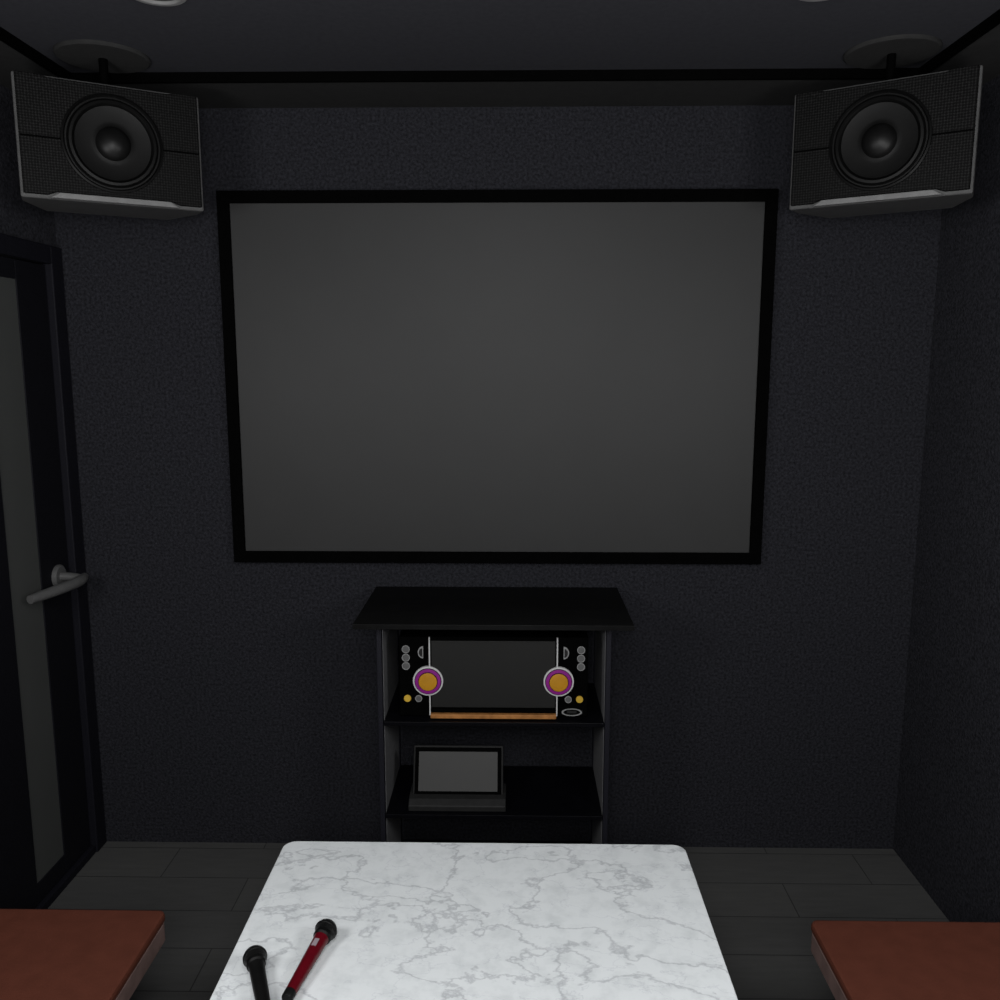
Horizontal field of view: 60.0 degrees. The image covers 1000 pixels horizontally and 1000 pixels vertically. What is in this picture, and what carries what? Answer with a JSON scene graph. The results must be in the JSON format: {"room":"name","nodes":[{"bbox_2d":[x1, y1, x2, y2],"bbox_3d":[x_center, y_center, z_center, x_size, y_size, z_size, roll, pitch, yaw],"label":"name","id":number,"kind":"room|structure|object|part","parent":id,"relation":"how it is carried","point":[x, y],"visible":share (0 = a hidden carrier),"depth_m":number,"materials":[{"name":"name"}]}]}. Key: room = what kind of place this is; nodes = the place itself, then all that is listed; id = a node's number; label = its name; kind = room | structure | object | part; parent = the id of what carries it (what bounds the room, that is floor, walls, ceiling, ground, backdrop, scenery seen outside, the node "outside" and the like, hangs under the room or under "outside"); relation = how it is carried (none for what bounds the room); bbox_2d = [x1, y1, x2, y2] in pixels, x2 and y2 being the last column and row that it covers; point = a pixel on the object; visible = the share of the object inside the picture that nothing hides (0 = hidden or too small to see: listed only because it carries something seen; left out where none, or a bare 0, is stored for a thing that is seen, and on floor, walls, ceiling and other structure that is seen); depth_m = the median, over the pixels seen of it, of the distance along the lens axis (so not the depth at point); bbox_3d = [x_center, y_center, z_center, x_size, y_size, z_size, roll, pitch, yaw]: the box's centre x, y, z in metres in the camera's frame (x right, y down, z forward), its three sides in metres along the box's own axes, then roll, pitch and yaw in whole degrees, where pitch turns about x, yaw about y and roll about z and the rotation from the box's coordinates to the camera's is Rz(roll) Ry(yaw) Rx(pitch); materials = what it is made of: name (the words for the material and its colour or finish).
{"room":"entertainment venue","nodes":[
{"label":"entertainment venue","id":0,"kind":"room"},
{"bbox_2d":[0,84,56,246],"bbox_3d":[-1.589,0.295,0.783,0.100,2.734,4.600,0,9,1],"label":"wall","id":1,"kind":"structure","parent":0,"point":[19,218],"depth_m":2.67,"materials":[{"name":"fabric"}]},
{"bbox_2d":[0,256,89,908],"bbox_3d":[-1.535,0.316,2.579,0.046,2.069,0.895,0,9,1],"label":"leaf","id":2,"kind":"object","parent":1,"relation":"attached to","point":[19,887],"visible":0.89,"depth_m":2.83,"materials":[{"name":"black wood"}]},
{"bbox_2d":[0,277,63,882],"bbox_3d":[-1.526,0.284,2.763,0.027,1.940,0.173,0,9,1],"label":"glass","id":3,"kind":"object","parent":2,"relation":"attached to","point":[15,465],"visible":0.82,"depth_m":2.77,"materials":[{"name":"grey glass"}]},
{"bbox_2d":[26,573,88,603],"bbox_3d":[-1.436,0.287,2.839,0.051,0.041,0.270,2,9,11],"label":"lever","id":4,"kind":"object","parent":2,"relation":"attached to","point":[78,581],"visible":1,"depth_m":2.80,"materials":[{"name":"metal"}]},
{"bbox_2d":[60,572,80,580],"bbox_3d":[-1.459,0.263,2.945,0.086,0.037,0.035,0,9,1],"label":"neck","id":5,"kind":"object","parent":4,"relation":"on","point":[64,576],"visible":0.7,"depth_m":2.94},
{"bbox_2d":[52,564,65,585],"bbox_3d":[-1.498,0.260,2.948,0.014,0.080,0.080,0,9,1],"label":"rosette","id":6,"kind":"object","parent":2,"relation":"attached to","point":[59,568],"visible":0.6,"depth_m":2.92,"materials":[{"name":"metal"}]},
{"bbox_2d":[0,233,105,908],"bbox_3d":[-1.549,0.300,2.579,0.118,2.165,1.046,0,9,1],"label":"frame","id":7,"kind":"object","parent":1,"relation":"attached to","point":[12,247],"visible":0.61,"depth_m":3.01,"materials":[{"name":"black wood"}]},
{"bbox_2d":[54,105,941,848],"bbox_3d":[-0.019,-0.067,3.078,3.158,2.734,0.100,0,9,1],"label":"wall","id":8,"kind":"structure","parent":0,"point":[761,705],"depth_m":3.08,"materials":[{"name":"fabric"}]},
{"bbox_2d":[216,189,778,563],"bbox_3d":[-0.013,-0.401,2.956,1.847,1.256,0.033,0,9,1],"label":"projection screen","id":9,"kind":"object","parent":8,"relation":"attached to","point":[533,376],"visible":1,"depth_m":2.95,"materials":[{"name":"fabric"}]},
{"bbox_2d":[48,841,948,999],"bbox_3d":[-0.059,1.681,1.025,3.158,0.080,4.700,0,9,1],"label":"floor","id":10,"kind":"structure","parent":0,"point":[762,905],"depth_m":2.92,"materials":[{"name":"stone"}]},
{"bbox_2d":[0,909,164,999],"bbox_3d":[-1.193,1.460,0.727,0.692,0.450,2.940,0,9,1],"label":"bench sofa","id":11,"kind":"object","parent":10,"relation":"on","point":[46,954],"visible":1,"depth_m":1.99,"materials":[{"name":"brown leather"}]},
{"bbox_2d":[210,841,737,999],"bbox_3d":[-0.056,1.293,1.463,1.036,0.550,1.685,0,9,1],"label":"marble table","id":12,"kind":"object","parent":10,"relation":"on","point":[413,920],"visible":1,"depth_m":1.92,"materials":[{"name":"white stone"}]},
{"bbox_2d":[242,945,269,999],"bbox_3d":[-0.470,0.954,1.684,0.049,0.049,0.248,-3,9,-19],"label":"microphone","id":13,"kind":"object","parent":12,"relation":"on","point":[255,956],"visible":1,"depth_m":1.73,"materials":[{"name":"black plastic"}]},
{"bbox_2d":[242,945,266,966],"bbox_3d":[-0.503,0.939,1.780,0.047,0.049,0.042,0,9,1],"label":"grille","id":14,"kind":"object","parent":13,"relation":"attached to","point":[255,954],"depth_m":1.76,"materials":[{"name":"black metal"}]},
{"bbox_3d":[-0.459,0.962,1.673,0.033,0.033,0.182,-4,13,-22],"label":"handle","id":15,"kind":"part","parent":13,"relation":"part of","materials":[{"name":"black plastic"}]},
{"bbox_2d":[282,918,336,999],"bbox_3d":[-0.386,0.939,1.780,0.049,0.049,0.216,1,9,8],"label":"microphone","id":16,"kind":"object","parent":12,"relation":"on","point":[325,929],"visible":1,"depth_m":1.78,"materials":[{"name":"red"}]},
{"bbox_3d":[-0.395,0.948,1.767,0.033,0.033,0.150,2,13,12],"label":"handle","id":17,"kind":"part","parent":16,"relation":"part of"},
{"bbox_2d":[315,918,336,939],"bbox_3d":[-0.374,0.926,1.867,0.047,0.047,0.037,2,9,11],"label":"grille","id":18,"kind":"object","parent":16,"relation":"attached to","point":[326,927],"depth_m":1.85,"materials":[{"name":"black metal"}]},
{"bbox_2d":[353,586,633,843],"bbox_3d":[-0.017,0.836,2.924,0.854,0.998,0.455,0,9,1],"label":"rack","id":19,"kind":"object","parent":10,"relation":"on","point":[532,792],"visible":0.66,"depth_m":2.81,"materials":[{"name":"black wood"}]},
{"bbox_2d":[408,745,505,811],"bbox_3d":[-0.138,0.912,2.852,0.316,0.179,0.120,0,9,1],"label":"tablet","id":20,"kind":"object","parent":19,"relation":"on","point":[468,778],"visible":1,"depth_m":2.85,"materials":[{"name":"grey plastic"}]},
{"bbox_3d":[-0.138,0.896,2.859,0.260,0.125,0.007,0,-13,1],"label":"panel","id":21,"kind":"part","parent":20,"relation":"part of","materials":[{"name":"grey glass"}]},
{"bbox_2d":[399,630,587,718],"bbox_3d":[-0.019,0.551,2.841,0.600,0.268,0.220,0,9,1],"label":"console","id":22,"kind":"object","parent":19,"relation":"on","point":[449,674],"visible":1,"depth_m":2.75,"materials":[{"name":"black plastic"}]},
{"bbox_3d":[-0.295,0.633,2.763,0.023,0.023,0.005,0,9,1],"label":"knob","id":23,"kind":"part","parent":22,"relation":"part of","materials":[{"name":"yellow plastic"}]},
{"bbox_3d":[-0.021,0.672,2.764,0.400,0.012,0.011,0,9,1],"label":"display sill","id":24,"kind":"part","parent":22,"relation":"part of","materials":[{"name":"black plastic"}]},
{"bbox_3d":[0.253,0.634,2.754,0.023,0.023,0.005,0,9,1],"label":"knob","id":25,"kind":"part","parent":22,"relation":"part of","materials":[{"name":"yellow plastic"}]},
{"bbox_2d":[384,683,603,726],"bbox_3d":[-0.017,0.682,2.908,0.696,0.013,0.348,0,9,1],"label":"shelf","id":26,"kind":"object","parent":19,"relation":"attached to","point":[595,716],"depth_m":2.75,"materials":[{"name":"black wood"}]},
{"bbox_2d":[386,765,601,819],"bbox_3d":[-0.017,0.994,2.957,0.696,0.013,0.348,0,9,1],"label":"shelf","id":27,"kind":"object","parent":19,"relation":"attached to","point":[532,792],"depth_m":2.91,"materials":[{"name":"black wood"}]},
{"bbox_2d":[401,839,591,843],"bbox_3d":[-0.017,1.281,3.003,0.696,0.015,0.348,0,9,1],"label":"shelf","id":28,"kind":"object","parent":19,"relation":"attached to","point":[402,840],"depth_m":3.16,"materials":[{"name":"black wood"}]},
{"bbox_2d":[811,920,999,999],"bbox_3d":[1.067,1.467,0.683,0.687,0.450,2.930,0,9,1],"label":"bench sofa","id":29,"kind":"object","parent":10,"relation":"on","point":[857,960],"visible":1,"depth_m":1.96,"materials":[{"name":"brown leather"}]},
{"bbox_2d":[0,0,999,72],"bbox_3d":[-0.059,-1.000,0.603,3.158,0.080,4.700,0,9,1],"label":"ceiling","id":30,"kind":"structure","parent":0,"point":[191,35],"depth_m":2.23,"materials":[{"name":"paint"}]},
{"bbox_2d":[11,39,203,219],"bbox_3d":[-1.124,-1.051,2.493,0.479,0.406,0.314,-5,10,-29],"label":"speaker","id":31,"kind":"object","parent":30,"relation":"hanging from","point":[102,148],"visible":1,"depth_m":2.42},
{"bbox_3d":[-1.115,-1.242,2.431,0.250,0.010,0.250,-5,10,-29],"label":"ceiling plate","id":32,"kind":"part","parent":31,"relation":"part of","materials":[{"name":"paint"}]},
{"bbox_3d":[-1.115,-1.201,2.438,0.024,0.082,0.024,-5,10,-29],"label":"hanger rod","id":33,"kind":"part","parent":31,"relation":"part of","materials":[{"name":"black metal"}]},
{"bbox_2d":[137,0,186,5],"bbox_3d":[-0.797,-1.175,2.006,0.144,0.010,0.144,0,9,1],"label":"recessed light","id":34,"kind":"object","parent":30,"relation":"in","point":[151,2],"visible":1,"depth_m":2.06,"materials":[{"name":"silver metal"}]},
{"bbox_2d":[0,9,999,83],"bbox_3d":[-0.063,-0.918,0.429,2.525,0.028,4.330,0,9,1],"label":"trim","id":35,"kind":"structure","parent":30,"relation":"attached to","point":[992,21],"depth_m":2.55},
{"bbox_2d":[801,0,825,1],"bbox_3d":[0.737,-1.171,1.979,0.144,0.010,0.144,0,9,1],"label":"recessed light","id":36,"kind":"object","parent":30,"relation":"in","point":[801,0],"visible":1,"depth_m":2.04,"materials":[{"name":"silver metal"}]},
{"bbox_2d":[789,34,982,217],"bbox_3d":[1.092,-1.046,2.456,0.479,0.406,0.314,6,11,32],"label":"speaker","id":37,"kind":"object","parent":30,"relation":"hanging from","point":[905,144],"visible":1,"depth_m":2.39},
{"bbox_3d":[1.083,-1.195,2.400,0.024,0.082,0.024,6,11,32],"label":"hanger rod","id":38,"kind":"part","parent":37,"relation":"part of","materials":[{"name":"black metal"}]},
{"bbox_3d":[1.083,-1.236,2.393,0.250,0.010,0.250,6,11,32],"label":"ceiling plate","id":39,"kind":"part","parent":37,"relation":"part of","materials":[{"name":"paint"}]},
{"bbox_2d":[893,75,999,921],"bbox_3d":[1.469,0.303,0.731,0.100,2.734,4.600,0,9,1],"label":"wall","id":40,"kind":"structure","parent":0,"point":[947,829],"depth_m":2.73,"materials":[{"name":"fabric"}]},
{"bbox_2d":[0,24,999,107],"bbox_3d":[-0.060,-0.941,0.562,2.958,0.024,4.600,0,9,1],"label":"trim","id":41,"kind":"structure","parent":40,"relation":"attached to","point":[985,51],"depth_m":2.67,"materials":[{"name":"paint"}]}
]}

